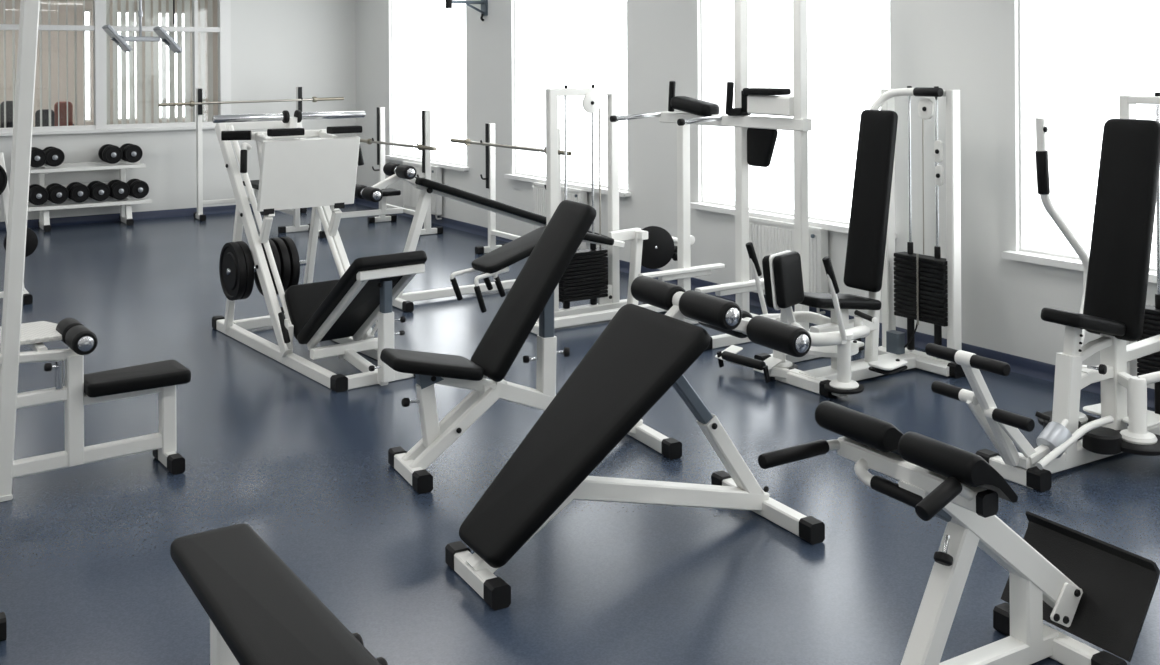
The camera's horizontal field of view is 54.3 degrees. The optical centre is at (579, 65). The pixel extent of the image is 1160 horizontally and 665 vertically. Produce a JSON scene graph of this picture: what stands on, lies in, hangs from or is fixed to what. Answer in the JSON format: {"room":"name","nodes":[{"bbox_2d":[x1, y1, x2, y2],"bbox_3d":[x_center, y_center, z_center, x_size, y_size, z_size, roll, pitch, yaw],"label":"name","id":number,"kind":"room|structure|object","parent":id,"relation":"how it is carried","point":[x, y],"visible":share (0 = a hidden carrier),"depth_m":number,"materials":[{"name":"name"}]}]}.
{"room":"gym","nodes":[
{"label":"gym","id":0,"kind":"room"},
{"bbox_2d":[0,0,217,126],"bbox_3d":[-7.924,0.198,14.506,9.480,3.300,4.250,0,0,-33],"label":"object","id":1,"kind":"structure","parent":0,"point":[8,3],"depth_m":17.00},
{"bbox_2d":[83,10,91,121],"bbox_3d":[-7.512,-0.005,17.200,0.130,1.699,0.059,0,0,-33],"label":"window","id":2,"kind":"structure","parent":1,"relation":"in","point":[89,11],"depth_m":17.20,"materials":[{"name":"white plastic"}]},
{"bbox_2d":[118,10,137,120],"bbox_3d":[-7.040,-0.008,17.510,0.340,1.699,0.059,0,0,-33],"label":"window","id":3,"kind":"structure","parent":1,"relation":"in","point":[135,12],"depth_m":17.57,"materials":[{"name":"white"}]},
{"bbox_2d":[158,11,184,118],"bbox_3d":[-6.455,-0.011,17.895,0.460,1.699,0.059,0,0,-33],"label":"window","id":4,"kind":"structure","parent":1,"relation":"in","point":[158,11],"depth_m":17.83,"materials":[{"name":"white"}]},
{"bbox_2d":[0,0,356,221],"bbox_3d":[-6.633,0.190,12.722,9.280,3.300,0.150,0,0,-33],"label":"wall","id":5,"kind":"structure","parent":0,"point":[278,47],"depth_m":14.25,"materials":[{"name":"white paint"}]},
{"bbox_2d":[0,0,230,135],"bbox_3d":[-6.925,-0.159,12.454,6.100,1.900,0.160,0,0,-33],"label":"window","id":6,"kind":"structure","parent":5,"relation":"in","point":[100,125],"depth_m":13.45,"materials":[{"name":"white plastic"}]},
{"bbox_2d":[3,0,84,127],"bbox_3d":[-6.625,-0.230,12.925,1.920,1.920,0.097,0,0,-33],"label":"vertical blind","id":7,"kind":"object","parent":6,"relation":"attached to","point":[13,1],"visible":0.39,"depth_m":13.21,"materials":[{"name":"white fabric"}]},
{"bbox_2d":[106,0,212,124],"bbox_3d":[-5.146,-0.239,13.897,1.380,1.920,0.074,0,0,-33],"label":"vertical blind","id":8,"kind":"object","parent":6,"relation":"attached to","point":[114,2],"visible":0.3,"depth_m":13.88,"materials":[{"name":"white fabric"}]},
{"bbox_2d":[0,199,355,229],"bbox_3d":[-6.705,1.796,12.555,8.960,0.088,0.040,0,0,-33],"label":"baseboard","id":9,"kind":"structure","parent":5,"relation":"attached to","point":[73,220],"depth_m":13.48,"materials":[{"name":"blue"}]},
{"bbox_2d":[0,203,1159,664],"bbox_3d":[-3.041,1.878,7.088,9.480,0.120,22.000,0,0,-33],"label":"floor","id":10,"kind":"structure","parent":0,"point":[89,575],"depth_m":4.62,"materials":[{"name":"blue plastic"}]},
{"bbox_2d":[0,612,6,640],"bbox_3d":[-2.275,1.573,3.824,0.490,0.478,1.100,0,0,-33],"label":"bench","id":11,"kind":"object","parent":10,"relation":"on","point":[3,625],"visible":1,"depth_m":3.55,"materials":[{"name":"black rubber"}]},
{"bbox_2d":[0,101,12,127],"bbox_3d":[-7.024,1.133,13.891,0.400,1.419,0.460,0,0,-33],"label":"high chair","id":12,"kind":"object","parent":10,"relation":"on","point":[9,104],"visible":0.1,"depth_m":13.69,"materials":[{"name":"grey fabric"}]},
{"bbox_2d":[0,153,32,304],"bbox_3d":[-4.591,1.248,8.704,0.611,1.156,0.500,0,0,-33],"label":"tree","id":13,"kind":"object","parent":10,"relation":"on","point":[27,297],"visible":0.25,"depth_m":8.76,"materials":[{"name":"metal"}]},
{"bbox_2d":[0,165,6,194],"bbox_3d":[-4.559,0.877,8.643,0.320,0.320,0.050,0,0,-33],"label":"weight plate","id":14,"kind":"object","parent":13,"relation":"on","point":[3,176],"visible":1,"depth_m":8.70,"materials":[{"name":"black rubber"}]},
{"bbox_2d":[3,228,37,256],"bbox_3d":[-4.315,1.356,8.712,0.236,0.236,0.110,0,0,-33],"label":"weight plate","id":15,"kind":"object","parent":13,"relation":"on","point":[31,237],"visible":0.26,"depth_m":8.70,"materials":[{"name":"black rubber"}]},
{"bbox_2d":[35,109,54,126],"bbox_3d":[-6.791,1.192,14.283,0.400,1.299,0.460,0,0,-33],"label":"high chair","id":16,"kind":"object","parent":10,"relation":"on","point":[45,112],"visible":0.13,"depth_m":14.09,"materials":[{"name":"grey fabric"}]},
{"bbox_2d":[54,101,73,125],"bbox_3d":[-6.823,1.152,14.860,0.400,1.379,0.460,0,0,-33],"label":"high chair","id":17,"kind":"object","parent":10,"relation":"on","point":[62,105],"visible":0.14,"depth_m":14.68,"materials":[{"name":"brown fabric"}]},
{"bbox_2d":[28,160,151,231],"bbox_3d":[-5.628,1.475,12.935,1.320,0.715,0.472,0,0,-33],"label":"dumbbell rack","id":18,"kind":"object","parent":10,"relation":"on","point":[125,216],"visible":0.74,"depth_m":12.89,"materials":[{"name":"white metal"}]},
{"bbox_2d":[30,147,45,167],"bbox_3d":[-6.104,1.022,12.653,0.212,0.210,0.434,0,0,-33],"label":"dumbbell","id":19,"kind":"object","parent":18,"relation":"on","point":[38,156],"visible":0.77,"depth_m":12.51,"materials":[{"name":"black rubber"}]},
{"bbox_2d":[28,184,48,204],"bbox_3d":[-6.089,1.442,12.661,0.212,0.210,0.434,0,0,-33],"label":"dumbbell","id":20,"kind":"object","parent":18,"relation":"on","point":[38,195],"visible":0.91,"depth_m":12.51,"materials":[{"name":"black metal"}]},
{"bbox_2d":[43,146,64,166],"bbox_3d":[-5.954,1.021,12.752,0.212,0.210,0.434,0,0,-33],"label":"dumbbell","id":21,"kind":"object","parent":18,"relation":"on","point":[55,156],"visible":0.91,"depth_m":12.61,"materials":[{"name":"black rubber"}]},
{"bbox_2d":[46,183,68,203],"bbox_3d":[-5.918,1.440,12.774,0.212,0.210,0.434,0,0,-33],"label":"dumbbell","id":22,"kind":"object","parent":18,"relation":"on","point":[58,194],"visible":0.93,"depth_m":12.63,"materials":[{"name":"black metal"}]},
{"bbox_2d":[66,182,89,202],"bbox_3d":[-5.734,1.439,12.895,0.212,0.210,0.434,0,0,-33],"label":"dumbbell","id":23,"kind":"object","parent":18,"relation":"on","point":[78,192],"visible":0.96,"depth_m":12.75,"materials":[{"name":"black metal"}]},
{"bbox_2d":[30,160,145,172],"bbox_3d":[-5.670,1.149,12.932,1.250,0.063,0.409,0,0,-33],"label":"shelf","id":24,"kind":"object","parent":18,"relation":"attached to","point":[121,165],"depth_m":12.90,"materials":[{"name":"white metal"}]},
{"bbox_2d":[28,195,151,211],"bbox_3d":[-5.639,1.566,12.951,1.320,0.063,0.409,0,0,-33],"label":"shelf","id":25,"kind":"object","parent":18,"relation":"attached to","point":[68,204],"depth_m":12.86,"materials":[{"name":"white metal"}]},
{"bbox_2d":[87,181,109,200],"bbox_3d":[-5.550,1.438,13.015,0.212,0.210,0.434,0,0,-33],"label":"dumbbell","id":26,"kind":"object","parent":18,"relation":"on","point":[99,191],"visible":0.93,"depth_m":12.87,"materials":[{"name":"black metal"}]},
{"bbox_2d":[98,144,122,163],"bbox_3d":[-5.439,1.018,13.089,0.212,0.210,0.434,0,0,-33],"label":"dumbbell","id":27,"kind":"object","parent":18,"relation":"on","point":[112,154],"visible":1,"depth_m":12.95,"materials":[{"name":"black rubber"}]},
{"bbox_2d":[107,180,129,199],"bbox_3d":[-5.370,1.437,13.133,0.212,0.210,0.434,0,0,-33],"label":"dumbbell","id":28,"kind":"object","parent":18,"relation":"on","point":[119,190],"visible":0.98,"depth_m":12.99,"materials":[{"name":"black metal"}]},
{"bbox_2d":[120,143,142,162],"bbox_3d":[-5.256,1.017,13.210,0.212,0.210,0.434,0,0,-33],"label":"dumbbell","id":29,"kind":"object","parent":18,"relation":"on","point":[132,153],"visible":0.94,"depth_m":13.07,"materials":[{"name":"black rubber"}]},
{"bbox_2d":[127,179,148,198],"bbox_3d":[-5.195,1.436,13.249,0.212,0.210,0.434,0,0,-33],"label":"dumbbell","id":30,"kind":"object","parent":18,"relation":"on","point":[139,189],"visible":0.94,"depth_m":13.10,"materials":[{"name":"black metal"}]},
{"bbox_2d":[0,0,190,501],"bbox_3d":[-2.276,0.586,4.974,0.980,2.460,0.578,0,0,-36],"label":"station","id":31,"kind":"object","parent":10,"relation":"on","point":[79,389],"visible":1,"depth_m":4.80,"materials":[{"name":"white metal"}]},
{"bbox_2d":[193,87,309,232],"bbox_3d":[-3.571,1.041,13.096,1.281,1.559,1.960,0,0,-33],"label":"rack","id":32,"kind":"object","parent":10,"relation":"on","point":[295,213],"visible":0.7,"depth_m":13.41,"materials":[{"name":"white metal"}]},
{"bbox_2d":[158,97,343,106],"bbox_3d":[-3.940,0.431,13.706,2.250,0.087,0.070,0,0,-33],"label":"barbell","id":33,"kind":"object","parent":32,"relation":"on","point":[313,99],"visible":1,"depth_m":13.64,"materials":[{"name":"silver metal"}]},
{"bbox_2d":[170,524,387,664],"bbox_3d":[-0.599,1.563,2.538,0.400,0.478,1.710,0,0,-33],"label":"bench","id":34,"kind":"object","parent":10,"relation":"on","point":[260,612],"visible":1,"depth_m":2.81,"materials":[{"name":"black leather"}]},
{"bbox_2d":[212,110,426,392],"bbox_3d":[-1.680,1.050,7.137,1.040,1.524,2.135,0,0,-37],"label":"machine","id":35,"kind":"object","parent":10,"relation":"on","point":[319,174],"visible":0.99,"depth_m":7.08,"materials":[{"name":"white metal"}]},
{"bbox_2d":[219,242,246,300],"bbox_3d":[-2.223,1.313,7.234,0.045,0.370,0.370,0,0,-37],"label":"weight plate","id":36,"kind":"object","parent":35,"relation":"on","point":[232,257],"visible":0.98,"depth_m":7.17,"materials":[{"name":"black rubber"}]},
{"bbox_2d":[236,241,253,299],"bbox_3d":[-2.183,1.313,7.264,0.045,0.370,0.370,0,0,-37],"label":"weight plate","id":37,"kind":"object","parent":35,"relation":"on","point":[245,248],"visible":0.34,"depth_m":7.14,"materials":[{"name":"black rubber"}]},
{"bbox_2d":[253,239,280,295],"bbox_3d":[-2.044,1.312,7.370,0.045,0.370,0.370,0,0,-37],"label":"weight plate","id":38,"kind":"object","parent":35,"relation":"on","point":[272,244],"visible":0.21,"depth_m":7.28,"materials":[{"name":"black rubber"}]},
{"bbox_2d":[270,237,290,294],"bbox_3d":[-1.992,1.312,7.409,0.045,0.370,0.370,0,0,-37],"label":"weight plate","id":39,"kind":"object","parent":35,"relation":"on","point":[281,247],"visible":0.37,"depth_m":7.29,"materials":[{"name":"black rubber"}]},
{"bbox_2d":[280,237,299,287],"bbox_3d":[-1.941,1.312,7.449,0.045,0.370,0.370,0,0,-37],"label":"weight plate","id":40,"kind":"object","parent":35,"relation":"on","point":[291,247],"visible":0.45,"depth_m":7.32,"materials":[{"name":"black rubber"}]},
{"bbox_2d":[309,107,442,237],"bbox_3d":[-2.376,1.146,12.361,1.310,1.334,1.271,0,0,-33],"label":"rack","id":41,"kind":"object","parent":10,"relation":"on","point":[382,211],"visible":0.7,"depth_m":12.39,"materials":[{"name":"white metal"}]},
{"bbox_2d":[360,138,436,150],"bbox_3d":[-2.078,0.873,12.606,0.070,0.080,2.100,0,0,-33],"label":"barbell","id":42,"kind":"object","parent":41,"relation":"on","point":[420,147],"visible":0.83,"depth_m":12.39,"materials":[{"name":"silver metal"}]},
{"bbox_2d":[354,162,607,312],"bbox_3d":[-0.705,1.270,8.984,2.217,1.065,0.560,0,0,-33],"label":"bench","id":43,"kind":"object","parent":10,"relation":"on","point":[403,301],"visible":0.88,"depth_m":8.62,"materials":[{"name":"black metal"}]},
{"bbox_2d":[475,123,560,253],"bbox_3d":[-0.532,1.177,10.438,0.340,1.249,1.241,0,0,-33],"label":"rack","id":44,"kind":"object","parent":10,"relation":"on","point":[489,127],"visible":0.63,"depth_m":10.90,"materials":[{"name":"white metal"}]},
{"bbox_2d":[450,138,571,155],"bbox_3d":[-0.690,0.746,10.492,0.070,0.069,2.200,0,0,-33],"label":"barbell","id":45,"kind":"object","parent":44,"relation":"on","point":[467,141],"visible":0.73,"depth_m":10.51,"materials":[{"name":"silver metal"}]},
{"bbox_2d":[380,200,681,493],"bbox_3d":[-0.256,1.222,5.173,1.288,1.157,0.650,0,0,-27],"label":"bench","id":46,"kind":"object","parent":10,"relation":"on","point":[530,298],"visible":0.99,"depth_m":5.10,"materials":[{"name":"black leather"}]},
{"bbox_2d":[450,85,694,334],"bbox_3d":[0.022,0.968,7.877,1.987,1.664,0.550,0,0,-33],"label":"machine","id":47,"kind":"object","parent":10,"relation":"on","point":[586,275],"visible":0.84,"depth_m":8.06,"materials":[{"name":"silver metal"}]},
{"bbox_2d":[445,276,824,609],"bbox_3d":[0.185,1.326,4.226,1.319,0.942,0.658,0,0,-29],"label":"bench","id":48,"kind":"object","parent":10,"relation":"on","point":[641,353],"visible":1,"depth_m":4.13,"materials":[{"name":"black leather"}]},
{"bbox_2d":[610,0,860,362],"bbox_3d":[0.987,0.517,7.444,0.931,2.554,1.443,0,0,-33],"label":"tower","id":49,"kind":"object","parent":10,"relation":"on","point":[755,136],"visible":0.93,"depth_m":7.29,"materials":[{"name":"white metal"}]},
{"bbox_2d":[715,86,965,397],"bbox_3d":[1.460,0.958,6.533,1.294,1.667,0.934,0,0,-33],"label":"machine","id":50,"kind":"object","parent":10,"relation":"on","point":[924,288],"visible":0.94,"depth_m":6.53,"materials":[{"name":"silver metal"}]},
{"bbox_2d":[758,401,1159,664],"bbox_3d":[1.129,1.400,3.308,1.083,0.784,0.587,0,0,-30],"label":"bench","id":51,"kind":"object","parent":10,"relation":"on","point":[1099,592],"visible":1,"depth_m":3.31,"materials":[{"name":"black leather"}]},
{"bbox_2d":[925,92,1159,491],"bbox_3d":[2.243,0.959,5.076,1.561,1.655,0.863,0,0,-31],"label":"machine","id":52,"kind":"object","parent":10,"relation":"on","point":[1113,307],"visible":1,"depth_m":5.13,"materials":[{"name":"silver metal"}]},
{"bbox_2d":[355,0,1156,388],"bbox_3d":[1.929,0.138,7.847,0.320,3.300,17.400,0,0,-33],"label":"wall","id":53,"kind":"structure","parent":0,"point":[971,47],"depth_m":8.73,"materials":[{"name":"white paint"}]},
{"bbox_2d":[402,161,441,219],"bbox_3d":[-1.855,1.446,13.220,0.120,0.609,0.955,0,0,-33],"label":"radiator","id":54,"kind":"object","parent":53,"relation":"attached to","point":[411,195],"visible":0.62,"depth_m":13.17,"materials":[{"name":"white metal"}]},
{"bbox_2d":[385,0,468,170],"bbox_3d":[-1.711,0.005,13.323,0.390,2.290,2.169,0,0,-33],"label":"window","id":55,"kind":"structure","parent":53,"relation":"in","point":[442,163],"depth_m":14.13,"materials":[{"name":"white plastic"}]},
{"bbox_2d":[445,0,487,20],"bbox_3d":[-1.204,-0.633,11.894,0.465,0.319,0.119,0,0,-33],"label":"wall bracket","id":56,"kind":"object","parent":53,"relation":"attached to","point":[448,3],"visible":1,"depth_m":11.94,"materials":[{"name":"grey metal"}]},
{"bbox_2d":[532,182,586,249],"bbox_3d":[-0.200,1.436,10.700,0.120,0.609,0.885,0,0,-33],"label":"radiator","id":57,"kind":"object","parent":53,"relation":"attached to","point":[539,191],"visible":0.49,"depth_m":10.84,"materials":[{"name":"white metal"}]},
{"bbox_2d":[504,0,630,196],"bbox_3d":[-0.039,-0.005,10.778,0.390,2.290,2.119,0,0,-33],"label":"window","id":58,"kind":"structure","parent":53,"relation":"in","point":[585,185],"depth_m":11.53,"materials":[{"name":"white plastic"}]},
{"bbox_2d":[355,198,1154,407],"bbox_3d":[1.788,1.745,7.748,0.040,0.088,17.400,0,0,-33],"label":"baseboard","id":59,"kind":"structure","parent":53,"relation":"attached to","point":[1021,365],"depth_m":7.20,"materials":[{"name":"blue"}]},
{"bbox_2d":[749,216,827,313],"bbox_3d":[1.458,1.426,8.176,0.120,0.609,0.865,0,0,-33],"label":"radiator","id":60,"kind":"object","parent":53,"relation":"attached to","point":[767,236],"visible":0.49,"depth_m":8.07,"materials":[{"name":"white metal"}]},
{"bbox_2d":[690,0,896,238],"bbox_3d":[1.592,-0.015,8.296,0.390,2.290,2.079,0,0,-33],"label":"window","id":61,"kind":"structure","parent":53,"relation":"in","point":[828,222],"depth_m":8.81,"materials":[{"name":"white"}]},
{"bbox_2d":[1001,0,1156,282],"bbox_3d":[3.211,-0.025,5.830,0.390,2.290,2.139,0,0,-33],"label":"window","id":62,"kind":"structure","parent":53,"relation":"in","point":[1049,256],"depth_m":6.63,"materials":[{"name":"white"}]},
{"bbox_3d":[-3.062,-1.542,7.088,9.480,0.120,22.000,0,0,-33],"label":"ceiling","id":63,"kind":"structure","parent":0,"visible":0},
{"bbox_2d":[102,0,182,52],"bbox_3d":[-4.063,-0.799,10.495,0.674,1.354,0.239,0,0,-33],"label":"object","id":64,"kind":"object","parent":63,"relation":"hanging from","point":[120,40],"visible":1,"depth_m":10.47,"materials":[{"name":"grey metal"}]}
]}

